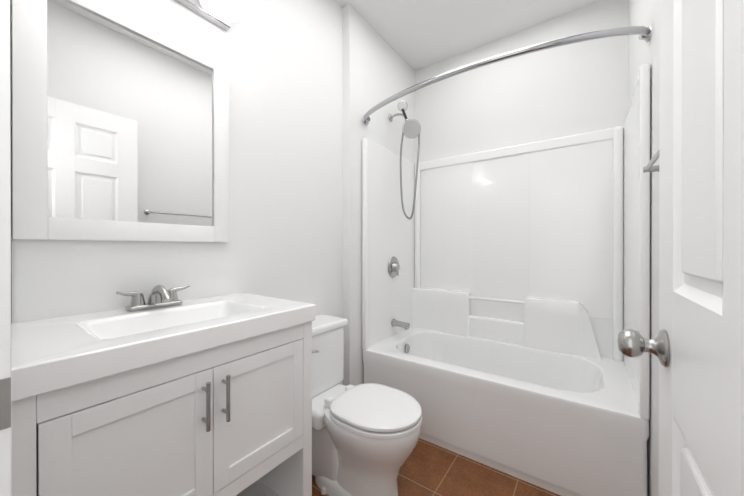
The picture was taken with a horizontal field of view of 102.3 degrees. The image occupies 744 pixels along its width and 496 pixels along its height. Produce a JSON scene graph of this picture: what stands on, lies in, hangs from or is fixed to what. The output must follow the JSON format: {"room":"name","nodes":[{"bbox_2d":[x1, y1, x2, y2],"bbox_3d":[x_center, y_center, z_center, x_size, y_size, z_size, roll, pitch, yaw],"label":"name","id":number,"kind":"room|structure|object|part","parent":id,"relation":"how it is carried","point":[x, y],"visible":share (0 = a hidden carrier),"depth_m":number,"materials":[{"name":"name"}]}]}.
{"room":"bathroom","nodes":[
{"label":"bathroom","id":0,"kind":"room"},
{"bbox_2d":[11,0,342,383],"bbox_3d":[-0.873,-0.220,1.121,0.100,2.740,2.200,0,0,35],"label":"wall","id":1,"kind":"structure","parent":0,"point":[284,58],"depth_m":1.48,"materials":[{"name":"white paint"}]},
{"bbox_2d":[10,0,11,323],"bbox_3d":[-1.011,-0.681,0.832,0.008,1.814,0.009,0,0,35],"label":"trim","id":2,"kind":"structure","parent":1,"relation":"attached to","point":[10,78],"depth_m":0.83,"materials":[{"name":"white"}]},
{"bbox_2d":[11,0,228,241],"bbox_3d":[-0.822,-0.425,1.085,0.023,0.800,0.617,0,0,35],"label":"mirror","id":3,"kind":"object","parent":1,"relation":"attached to","point":[120,122],"visible":1,"depth_m":1.01,"materials":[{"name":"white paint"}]},
{"bbox_2d":[175,0,243,30],"bbox_3d":[-0.748,-1.094,1.036,0.197,0.256,0.610,0,0,35],"label":"sconce","id":4,"kind":"object","parent":1,"relation":"attached to","point":[223,14],"visible":1,"depth_m":1.26,"materials":[{"name":"silver metal"}]},
{"bbox_2d":[343,4,414,385],"bbox_3d":[0.084,-0.223,2.416,0.160,2.740,1.020,0,0,35],"label":"wall","id":5,"kind":"structure","parent":0,"point":[377,68],"depth_m":2.04,"materials":[{"name":"white paint"}]},
{"bbox_2d":[388,100,420,219],"bbox_3d":[0.240,-0.666,2.263,0.267,0.902,0.124,0,0,35],"label":"shower head","id":6,"kind":"object","parent":5,"relation":"attached to","point":[411,128],"visible":1,"depth_m":2.24},
{"bbox_2d":[363,25,650,124],"bbox_3d":[0.501,-0.891,1.593,1.491,0.060,0.244,0,0,35],"label":"shower rail","id":7,"kind":"object","parent":5,"relation":"attached to","point":[643,32],"visible":0.98,"depth_m":1.35,"materials":[{"name":"silver metal"}]},
{"bbox_2d":[312,438,560,495],"bbox_3d":[0.087,1.175,1.068,1.730,0.050,3.220,0,0,35],"label":"floor","id":8,"kind":"structure","parent":0,"point":[429,469],"depth_m":1.49,"materials":[{"name":"brown tile"}]},
{"bbox_2d":[11,284,315,495],"bbox_3d":[-0.620,0.640,0.954,0.502,1.022,0.755,0,0,35],"label":"bathroom vanity","id":9,"kind":"object","parent":8,"relation":"on","point":[170,394],"visible":0.98,"depth_m":0.78,"materials":[{"name":"white paint"}]},
{"bbox_2d":[116,284,189,310],"bbox_3d":[-0.736,0.170,1.040,0.138,0.082,0.222,0,0,35],"label":"faucet","id":10,"kind":"object","parent":9,"relation":"on","point":[170,302],"depth_m":1.04,"materials":[{"name":"silver metal"}]},
{"bbox_2d":[312,314,421,495],"bbox_3d":[-0.109,0.776,1.461,0.741,0.748,0.380,0,0,35],"label":"toilet","id":11,"kind":"object","parent":8,"relation":"on","point":[365,437],"visible":0.81,"depth_m":1.34,"materials":[{"name":"white ceramic"}]},
{"bbox_2d":[362,63,649,495],"bbox_3d":[0.753,0.199,1.951,1.462,1.900,0.796,0,0,35],"label":"bathtub","id":12,"kind":"object","parent":8,"relation":"on","point":[505,296],"visible":0.96,"depth_m":1.98,"materials":[{"name":"white plastic"}]},
{"bbox_3d":[0.221,0.430,2.308,0.139,0.730,0.164,0,0,35],"label":"trim","id":13,"kind":"part","parent":12,"relation":"part of","materials":[{"name":"silver metal"}]},
{"bbox_2d":[335,0,600,70],"bbox_3d":[0.087,-1.615,1.061,1.730,0.050,3.220,0,0,35],"label":"ceiling","id":14,"kind":"structure","parent":0,"point":[415,35],"depth_m":2.10,"materials":[{"name":"white paint"}]},
{"bbox_2d":[415,0,628,162],"bbox_3d":[1.056,-0.222,2.290,1.570,2.740,0.100,0,0,35],"label":"wall","id":15,"kind":"structure","parent":0,"point":[566,90],"depth_m":2.16,"materials":[{"name":"white paint"}]},
{"bbox_2d":[629,0,659,495],"bbox_3d":[0.722,-0.218,0.552,0.100,2.740,3.120,0,0,35],"label":"wall","id":16,"kind":"structure","parent":0,"point":[645,13],"depth_m":1.19,"materials":[{"name":"white paint"}]},
{"bbox_2d":[643,150,658,172],"bbox_3d":[0.831,-0.277,0.836,0.050,0.040,0.570,0,0,35],"label":"towel rail","id":17,"kind":"object","parent":16,"relation":"attached to","point":[649,167],"visible":0.23,"depth_m":1.02,"materials":[{"name":"silver metal"}]},
{"bbox_3d":[-0.806,-0.218,0.524,0.700,2.740,0.120,0,0,35],"label":"wall","id":18,"kind":"structure","parent":0,"visible":0},
{"bbox_2d":[0,0,11,495],"bbox_3d":[-0.495,0.092,0.313,0.052,2.120,0.150,0,0,35],"label":"door frame","id":19,"kind":"structure","parent":18,"relation":"attached to","point":[5,305],"depth_m":0.36,"materials":[{"name":"white paint"}]},
{"bbox_3d":[0.139,-0.217,-0.148,0.040,2.740,0.120,0,0,35],"label":"wall","id":20,"kind":"structure","parent":0,"visible":0},
{"bbox_2d":[617,0,743,495],"bbox_3d":[0.332,0.101,0.291,0.103,2.078,0.761,0,0,35],"label":"door","id":21,"kind":"structure","parent":20,"relation":"in","point":[695,346],"depth_m":0.39,"materials":[{"name":"white paint"}]},
{"bbox_3d":[0.499,0.180,0.556,0.068,0.066,0.066,0,0,35],"label":"knob","id":22,"kind":"part","parent":21,"relation":"part of","materials":[{"name":"silver metal"}]}
]}

